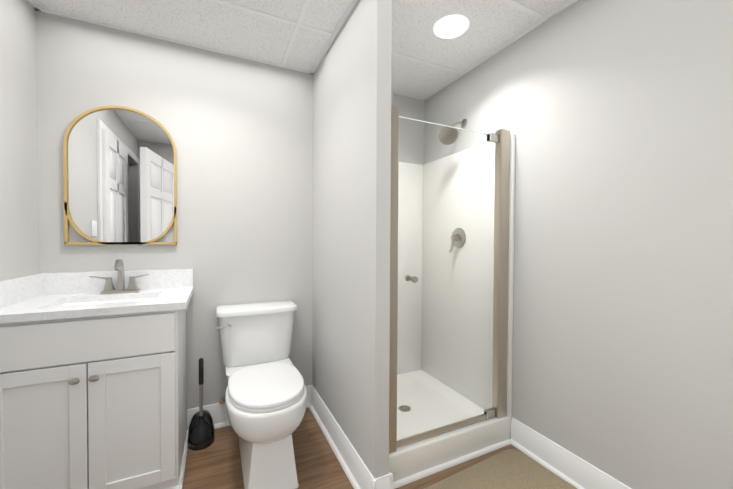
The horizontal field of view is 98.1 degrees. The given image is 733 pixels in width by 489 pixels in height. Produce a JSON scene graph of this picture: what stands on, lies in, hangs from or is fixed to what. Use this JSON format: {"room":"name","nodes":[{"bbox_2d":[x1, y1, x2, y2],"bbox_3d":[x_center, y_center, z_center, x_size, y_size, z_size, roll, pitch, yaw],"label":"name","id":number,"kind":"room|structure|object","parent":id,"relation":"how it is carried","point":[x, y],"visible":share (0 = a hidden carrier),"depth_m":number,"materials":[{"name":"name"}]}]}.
{"room":"bathroom","nodes":[
{"label":"bathroom","id":0,"kind":"room"},
{"bbox_2d":[0,0,37,280],"bbox_3d":[-1.187,-0.003,0.473,0.100,2.330,2.510,0,1,-25],"label":"wall","id":1,"kind":"structure","parent":0,"point":[18,198],"depth_m":1.47,"materials":[{"name":"paint"}]},
{"bbox_2d":[35,10,424,408],"bbox_3d":[-0.624,-0.028,2.186,2.588,2.330,0.100,0,1,-25],"label":"wall","id":2,"kind":"structure","parent":0,"point":[239,130],"depth_m":1.96,"materials":[{"name":"paint"}]},
{"bbox_2d":[63,106,176,244],"bbox_3d":[-1.346,-0.380,1.766,0.505,0.760,0.022,0,1,-25],"label":"mirror","id":3,"kind":"object","parent":2,"relation":"attached to","point":[120,173],"visible":1,"depth_m":1.75,"materials":[{"name":"gold metal"}]},
{"bbox_2d":[187,386,306,431],"bbox_3d":[-0.757,1.068,2.069,0.719,0.140,0.033,0,1,-25],"label":"baseboard","id":4,"kind":"structure","parent":2,"relation":"attached to","point":[218,412],"depth_m":1.98,"materials":[{"name":"white wood"}]},
{"bbox_2d":[33,0,570,98],"bbox_3d":[-0.520,-1.190,0.214,4.088,0.060,3.710,0,1,-25],"label":"ceiling","id":5,"kind":"structure","parent":0,"point":[494,25],"depth_m":1.72,"materials":[{"name":"tile"}]},
{"bbox_2d":[28,0,576,100],"bbox_3d":[-0.079,-1.169,1.033,2.388,0.004,2.410,0,1,-25],"label":"grid","id":6,"kind":"object","parent":5,"relation":"attached to","point":[298,24],"depth_m":1.76,"materials":[{"name":"white metal"}]},
{"bbox_2d":[433,15,468,38],"bbox_3d":[0.458,-1.175,1.725,0.188,0.008,0.188,0,1,-25],"label":"recessed light","id":7,"kind":"object","parent":5,"relation":"in","point":[450,26],"visible":1,"depth_m":1.71,"materials":[{"name":"white"}]},
{"bbox_2d":[312,0,391,478],"bbox_3d":[-0.138,-0.019,1.819,0.070,2.330,0.980,0,1,-25],"label":"wall","id":8,"kind":"structure","parent":0,"point":[351,216],"depth_m":1.56,"materials":[{"name":"paint"}]},
{"bbox_2d":[307,385,382,488],"bbox_3d":[-0.183,1.076,1.800,0.034,0.140,1.013,0,1,-25],"label":"baseboard","id":9,"kind":"structure","parent":8,"relation":"attached to","point":[358,474],"depth_m":1.69,"materials":[{"name":"white wood"}]},
{"bbox_2d":[182,408,538,488],"bbox_3d":[-0.532,1.210,0.254,4.088,0.080,3.710,0,1,-25],"label":"floor","id":10,"kind":"structure","parent":0,"point":[216,464],"depth_m":1.66,"materials":[{"name":"wood"}]},
{"bbox_2d":[0,259,192,488],"bbox_3d":[-1.252,0.613,1.546,0.696,1.063,0.533,0,1,-25],"label":"bathroom vanity","id":11,"kind":"object","parent":10,"relation":"on","point":[93,386],"visible":1,"depth_m":1.36,"materials":[{"name":"painted wood"},{"name":"brushed nickel"}]},
{"bbox_2d":[0,268,192,323],"bbox_3d":[-1.255,0.292,1.550,0.696,0.284,0.513,0,1,-25],"label":"countertop","id":12,"kind":"structure","parent":11,"relation":"on","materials":[{"name":"stone"}]},
{"bbox_2d":[89,259,149,293],"bbox_3d":[-1.312,0.169,1.688,0.261,0.181,0.124,0,1,-25],"label":"faucet","id":13,"kind":"object","parent":12,"relation":"on","point":[109,288],"depth_m":1.70,"materials":[{"name":"silver metal"}]},
{"bbox_2d":[188,358,213,450],"bbox_3d":[-0.948,0.896,1.825,0.136,0.490,0.136,0,1,-25],"label":"plunger","id":14,"kind":"object","parent":10,"relation":"on","point":[201,432],"visible":1,"depth_m":1.81,"materials":[{"name":"black rubber"}]},
{"bbox_2d":[215,300,306,488],"bbox_3d":[-0.568,0.765,1.750,0.476,0.759,0.747,0,1,-25],"label":"toilet","id":15,"kind":"object","parent":10,"relation":"on","point":[264,399],"visible":1,"depth_m":1.58,"materials":[{"name":"white ceramic"}]},
{"bbox_2d":[389,105,514,488],"bbox_3d":[0.275,0.135,2.054,0.876,2.018,0.912,0,1,-25],"label":"shower","id":16,"kind":"object","parent":10,"relation":"on","point":[451,295],"visible":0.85,"depth_m":2.05,"materials":[{"name":"white plastic"}]},
{"bbox_2d":[424,449,576,488],"bbox_3d":[0.609,1.149,1.361,0.791,0.015,0.551,0,1,-29],"label":"rug","id":17,"kind":"object","parent":10,"relation":"on","point":[510,469],"visible":0.92,"depth_m":1.56,"materials":[{"name":"beige fabric"}]},
{"bbox_2d":[424,0,732,488],"bbox_3d":[1.060,-0.009,1.542,0.100,2.330,2.510,0,1,-25],"label":"wall","id":18,"kind":"structure","parent":0,"point":[615,117],"depth_m":1.36,"materials":[{"name":"paint"}]},
{"bbox_2d":[509,418,630,488],"bbox_3d":[1.165,1.093,1.172,0.033,0.140,1.512,0,1,-25],"label":"baseboard","id":19,"kind":"structure","parent":18,"relation":"attached to","point":[572,469],"depth_m":1.59,"materials":[{"name":"white wood"}]}
]}

